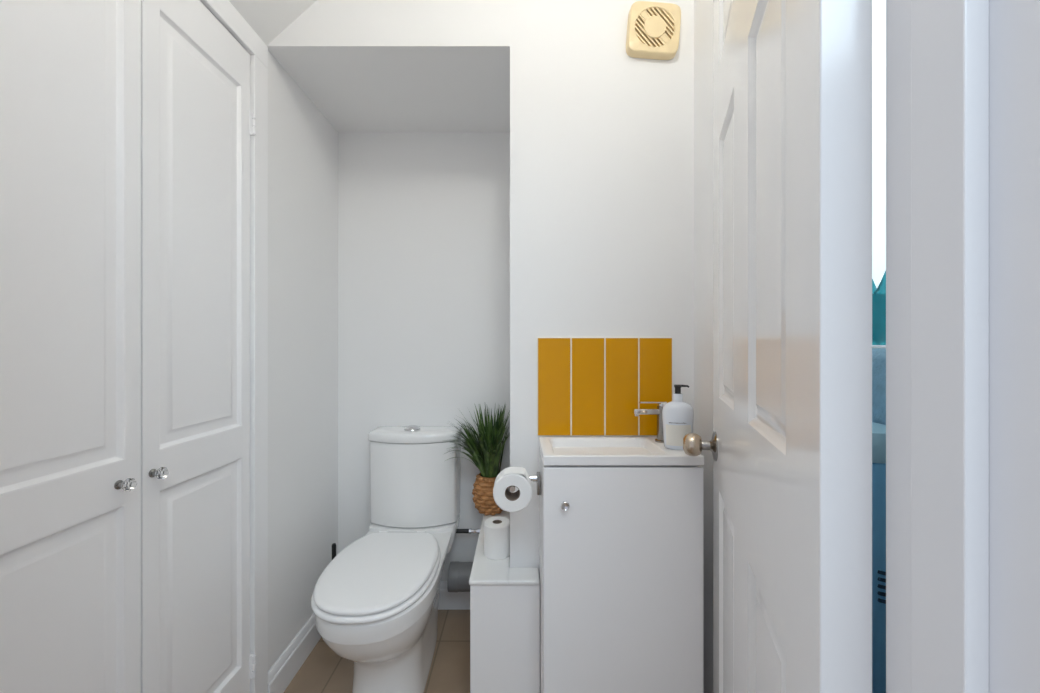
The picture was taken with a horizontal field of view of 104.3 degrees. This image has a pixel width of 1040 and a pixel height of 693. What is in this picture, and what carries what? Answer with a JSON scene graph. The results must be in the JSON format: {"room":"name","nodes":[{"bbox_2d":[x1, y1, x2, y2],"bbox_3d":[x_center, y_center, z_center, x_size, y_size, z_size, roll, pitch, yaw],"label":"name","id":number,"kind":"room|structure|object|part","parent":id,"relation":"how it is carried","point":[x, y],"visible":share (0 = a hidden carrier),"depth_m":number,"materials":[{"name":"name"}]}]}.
{"room":"bathroom","nodes":[
{"label":"bathroom","id":0,"kind":"room"},
{"bbox_2d":[229,0,315,44],"bbox_3d":[-0.112,-1.105,0.708,1.510,0.590,1.016,0,0,0],"label":"ceiling","id":1,"kind":"structure","parent":0,"point":[268,19],"depth_m":1.16,"materials":[{"name":"white paint"}]},
{"bbox_2d":[268,50,337,670],"bbox_3d":[-0.817,0.099,1.010,0.100,2.003,1.392,0,0,0],"label":"wall","id":2,"kind":"structure","parent":0,"point":[302,143],"depth_m":1.41,"materials":[{"name":"paint"}]},
{"bbox_2d":[268,613,321,692],"bbox_3d":[-0.759,1.045,1.461,0.015,0.110,0.490,0,0,0],"label":"baseboard","id":3,"kind":"structure","parent":2,"relation":"attached to","point":[280,675],"depth_m":1.35,"materials":[{"name":"white paint"}]},
{"bbox_2d":[283,610,469,692],"bbox_3d":[0.000,1.125,0.150,2.400,0.050,3.500,0,0,0],"label":"floor","id":4,"kind":"structure","parent":0,"point":[323,670],"depth_m":1.39,"materials":[{"name":"beige tile"}]},
{"bbox_2d":[0,0,267,692],"bbox_3d":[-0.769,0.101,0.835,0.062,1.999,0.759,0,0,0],"label":"tall cabinet","id":5,"kind":"object","parent":4,"relation":"on","point":[134,133],"visible":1,"depth_m":0.80,"materials":[{"name":"white wood"}]},
{"bbox_3d":[-0.780,0.091,0.656,0.026,1.840,0.324,0,0,0],"label":"cupboard door","id":6,"kind":"part","parent":5,"relation":"part of","materials":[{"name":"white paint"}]},
{"bbox_3d":[-0.746,0.264,0.772,0.017,0.025,0.025,0,0,0],"label":"crystal knob","id":7,"kind":"part","parent":5,"relation":"part of","materials":[{"name":"clear glass"}]},
{"bbox_3d":[-0.746,0.264,0.844,0.017,0.025,0.025,0,0,0],"label":"crystal knob","id":8,"kind":"part","parent":5,"relation":"part of","materials":[{"name":"clear glass"}]},
{"bbox_3d":[-0.780,0.091,0.985,0.026,1.840,0.326,0,0,0],"label":"cupboard door","id":9,"kind":"part","parent":5,"relation":"part of","materials":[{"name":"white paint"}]},
{"bbox_3d":[-0.778,0.101,0.835,0.044,1.999,0.759,0,0,0],"label":"door frame","id":10,"kind":"part","parent":5,"relation":"part of","materials":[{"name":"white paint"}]},
{"bbox_2d":[332,543,335,559],"bbox_3d":[-0.718,0.930,1.560,0.064,0.340,0.064,0,0,0],"label":"toilet brush","id":11,"kind":"object","parent":4,"relation":"on","point":[333,544],"visible":0.17,"depth_m":1.55,"materials":[{"name":"black plastic"}]},
{"bbox_2d":[311,425,461,692],"bbox_3d":[-0.427,0.707,1.370,0.365,0.786,0.669,0,0,0],"label":"toilet","id":12,"kind":"object","parent":4,"relation":"on","point":[375,605],"visible":0.97,"depth_m":1.28,"materials":[{"name":"white ceramic"}]},
{"bbox_3d":[-0.436,0.706,1.263,0.347,0.015,0.454,0,0,0],"label":"seat","id":13,"kind":"part","parent":12,"relation":"part of","materials":[{"name":"white plastic"}]},
{"bbox_3d":[-0.436,0.687,1.266,0.336,0.018,0.449,0,0,0],"label":"lid","id":14,"kind":"part","parent":12,"relation":"part of","materials":[{"name":"white plastic"}]},
{"bbox_3d":[-0.422,0.349,1.618,0.355,0.036,0.174,0,0,0],"label":"cistern lid","id":15,"kind":"part","parent":12,"relation":"part of","materials":[{"name":"white ceramic"}]},
{"bbox_2d":[469,510,539,692],"bbox_3d":[-0.044,0.881,1.423,0.201,0.438,0.564,0,0,0],"label":"cabinet","id":16,"kind":"object","parent":4,"relation":"on","point":[504,600],"visible":0.74,"depth_m":1.15,"materials":[{"name":"white wood"}]},
{"bbox_2d":[447,561,472,591],"bbox_3d":[-0.213,0.919,1.615,0.136,0.107,0.107,0,0,0],"label":"pipe","id":17,"kind":"object","parent":16,"relation":"attached to","point":[459,573],"visible":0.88,"depth_m":1.57,"materials":[{"name":"grey plastic"}]},
{"bbox_2d":[456,528,479,533],"bbox_3d":[-0.205,0.754,1.652,0.120,0.018,0.021,0,0,0],"label":"pipe","id":18,"kind":"object","parent":16,"relation":"attached to","point":[470,530],"visible":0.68,"depth_m":1.65,"materials":[{"name":"silver rubber"}]},
{"bbox_2d":[444,404,509,514],"bbox_3d":[-0.161,0.444,1.549,0.248,0.437,0.298,0,0,0],"label":"potted plant","id":19,"kind":"object","parent":16,"relation":"on","point":[485,452],"visible":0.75,"depth_m":1.57,"materials":[{"name":"green plant"}]},
{"bbox_2d":[472,472,507,514],"bbox_3d":[-0.118,0.587,1.622,0.149,0.150,0.147,0,0,0],"label":"basket","id":20,"kind":"object","parent":19,"relation":"attached to","point":[483,498],"depth_m":1.57,"materials":[{"name":"wicker"}]},
{"bbox_2d":[484,516,509,559],"bbox_3d":[-0.072,0.611,1.293,0.085,0.102,0.085,0,0,0],"label":"toilet roll","id":21,"kind":"object","parent":16,"relation":"on","point":[496,529],"visible":0.98,"depth_m":1.26,"materials":[{"name":"white paper"}]},
{"bbox_3d":[-0.043,0.888,1.426,0.197,0.424,0.558,0,0,0],"label":"casing","id":22,"kind":"part","parent":16,"relation":"part of","materials":[{"name":"white wood"}]},
{"bbox_2d":[539,447,702,692],"bbox_3d":[0.256,0.698,1.097,0.396,0.804,0.235,0,0,0],"label":"vanity unit","id":23,"kind":"object","parent":4,"relation":"on","point":[621,547],"visible":0.92,"depth_m":1.00,"materials":[{"name":"white wood"}]},
{"bbox_2d":[510,472,540,494],"bbox_3d":[0.015,0.380,1.091,0.084,0.051,0.108,0,0,0],"label":"toilet roll holder","id":24,"kind":"object","parent":23,"relation":"attached to","point":[536,478],"visible":0.7,"depth_m":1.10,"materials":[{"name":"silver metal"}]},
{"bbox_2d":[493,467,531,511],"bbox_3d":[-0.019,0.377,1.069,0.102,0.102,0.058,0,0,0],"label":"toilet roll","id":25,"kind":"object","parent":24,"relation":"on","point":[518,477],"visible":1,"depth_m":1.04,"materials":[{"name":"white paper"}]},
{"bbox_3d":[0.010,0.367,1.087,0.074,0.020,0.099,0,0,0],"label":"arm","id":26,"kind":"part","parent":24,"relation":"part of","materials":[{"name":"silver metal"}]},
{"bbox_3d":[0.110,0.388,0.989,0.021,0.021,0.018,0,0,0],"label":"door knob","id":27,"kind":"part","parent":23,"relation":"part of","materials":[{"name":"silver metal"}]},
{"bbox_2d":[539,437,703,465],"bbox_3d":[0.256,0.307,1.106,0.398,0.074,0.218,0,0,0],"label":"basin","id":28,"kind":"object","parent":23,"relation":"in","point":[555,451],"visible":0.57,"depth_m":1.06,"materials":[{"name":"white ceramic"}]},
{"bbox_2d":[632,401,667,442],"bbox_3d":[0.377,0.213,1.150,0.109,0.114,0.046,0,0,0],"label":"tap","id":29,"kind":"object","parent":28,"relation":"on","point":[636,411],"visible":0.75,"depth_m":1.14,"materials":[{"name":"silver metal"}]},
{"bbox_3d":[0.359,0.187,1.150,0.074,0.020,0.022,0,0,0],"label":"spout","id":30,"kind":"part","parent":29,"relation":"part of","materials":[{"name":"silver metal"}]},
{"bbox_3d":[0.382,0.163,1.150,0.084,0.012,0.033,0,0,0],"label":"lever","id":31,"kind":"part","parent":29,"relation":"part of","materials":[{"name":"silver metal"}]},
{"bbox_2d":[662,385,693,449],"bbox_3d":[0.419,0.185,1.075,0.081,0.168,0.059,0,0,0],"label":"soap bottle","id":32,"kind":"object","parent":28,"relation":"on","point":[677,415],"visible":0.91,"depth_m":1.05,"materials":[{"name":"white plastic"}]},
{"bbox_2d":[872,422,885,692],"bbox_3d":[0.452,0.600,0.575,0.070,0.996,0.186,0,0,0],"label":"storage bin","id":33,"kind":"object","parent":4,"relation":"on","point":[878,430],"visible":0.2,"depth_m":0.49,"materials":[{"name":"blue plastic"}]},
{"bbox_3d":[0.452,0.121,0.575,0.070,0.038,0.186,0,0,0],"label":"bin lid","id":34,"kind":"part","parent":33,"relation":"part of","materials":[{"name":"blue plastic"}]},
{"bbox_2d":[338,132,509,580],"bbox_3d":[-0.449,0.099,1.756,0.837,2.003,0.100,0,0,0],"label":"wall","id":35,"kind":"structure","parent":0,"point":[424,217],"depth_m":1.71,"materials":[{"name":"paint"}]},
{"bbox_2d":[438,581,469,609],"bbox_3d":[-0.448,1.045,1.698,0.606,0.110,0.015,0,0,0],"label":"baseboard","id":36,"kind":"structure","parent":35,"relation":"attached to","point":[447,600],"depth_m":1.69,"materials":[{"name":"white paint"}]},
{"bbox_2d":[267,0,693,568],"bbox_3d":[-0.112,-0.150,1.511,1.510,2.500,0.590,0,0,0],"label":"wall","id":37,"kind":"structure","parent":0,"point":[602,136],"depth_m":1.22,"materials":[{"name":"paint"}]},
{"bbox_2d":[537,338,671,435],"bbox_3d":[0.254,0.120,1.212,0.404,0.294,0.008,0,0,0],"label":"backsplash","id":38,"kind":"structure","parent":37,"relation":"attached to","point":[586,386],"depth_m":1.21,"materials":[{"name":"yellow tile"}]},
{"bbox_2d":[626,1,680,59],"bbox_3d":[0.397,-0.940,1.201,0.159,0.159,0.028,0,0,0],"label":"fan","id":39,"kind":"object","parent":37,"relation":"attached to","point":[653,28],"visible":1,"depth_m":1.19,"materials":[{"name":"beige plastic"}]},
{"bbox_2d":[635,8,674,46],"bbox_3d":[0.397,-0.940,1.196,0.120,0.120,0.011,4,0,0],"label":"grille","id":40,"kind":"object","parent":39,"relation":"attached to","point":[654,27],"depth_m":1.19,"materials":[{"name":"beige plastic"}]},
{"bbox_2d":[694,0,712,692],"bbox_3d":[0.583,-0.110,0.765,0.120,2.420,0.902,0,0,0],"label":"wall","id":41,"kind":"structure","parent":0,"point":[703,9],"depth_m":1.15,"materials":[{"name":"paint"}]},
{"bbox_2d":[872,0,885,347],"bbox_3d":[0.578,-0.455,0.620,0.110,0.930,0.360,0,0,0],"label":"window","id":42,"kind":"structure","parent":41,"relation":"in","point":[878,6],"depth_m":0.69,"materials":[{"name":"white paint"}]},
{"bbox_2d":[872,271,885,344],"bbox_3d":[0.556,-0.066,0.628,0.074,0.128,0.074,0,0,0],"label":"vase","id":43,"kind":"object","parent":42,"relation":"on","point":[878,294],"visible":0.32,"depth_m":0.61,"materials":[{"name":"teal glass"}]},
{"bbox_3d":[0.511,0.014,0.605,0.023,0.010,0.330,0,0,0],"label":"towel rail","id":44,"kind":"object","parent":41,"relation":"attached to","visible":0},
{"bbox_2d":[872,348,885,424],"bbox_3d":[0.501,0.188,0.607,0.024,0.370,0.264,0,0,0],"label":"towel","id":45,"kind":"object","parent":44,"relation":"hanging from","point":[878,354],"visible":0.06,"depth_m":0.55,"materials":[{"name":"blue fabric"}]},
{"bbox_3d":[-0.112,-0.110,0.257,1.510,2.420,0.113,0,0,0],"label":"wall","id":46,"kind":"structure","parent":0,"visible":0},
{"bbox_2d":[683,0,871,692],"bbox_3d":[0.375,0.104,0.654,0.177,1.975,0.700,0,0,19],"label":"door","id":47,"kind":"structure","parent":46,"relation":"in","point":[790,445],"depth_m":0.40,"materials":[{"name":"white paint"}]},
{"bbox_3d":[0.408,0.232,0.958,0.041,0.054,0.054,0,0,19],"label":"knob","id":48,"kind":"part","parent":47,"relation":"part of","materials":[{"name":"silver metal"}]},
{"bbox_2d":[911,0,988,692],"bbox_3d":[-0.071,0.100,0.261,0.708,2.000,0.034,0,0,0],"label":"door frame","id":49,"kind":"structure","parent":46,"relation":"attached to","point":[950,38],"depth_m":0.25,"materials":[{"name":"white paint"}]},
{"bbox_2d":[886,0,1039,692],"bbox_3d":[-0.071,0.087,0.255,0.760,2.026,0.118,0,0,0],"label":"door frame","id":50,"kind":"structure","parent":46,"relation":"attached to","point":[1014,25],"depth_m":0.24,"materials":[{"name":"white paint"}]}
]}

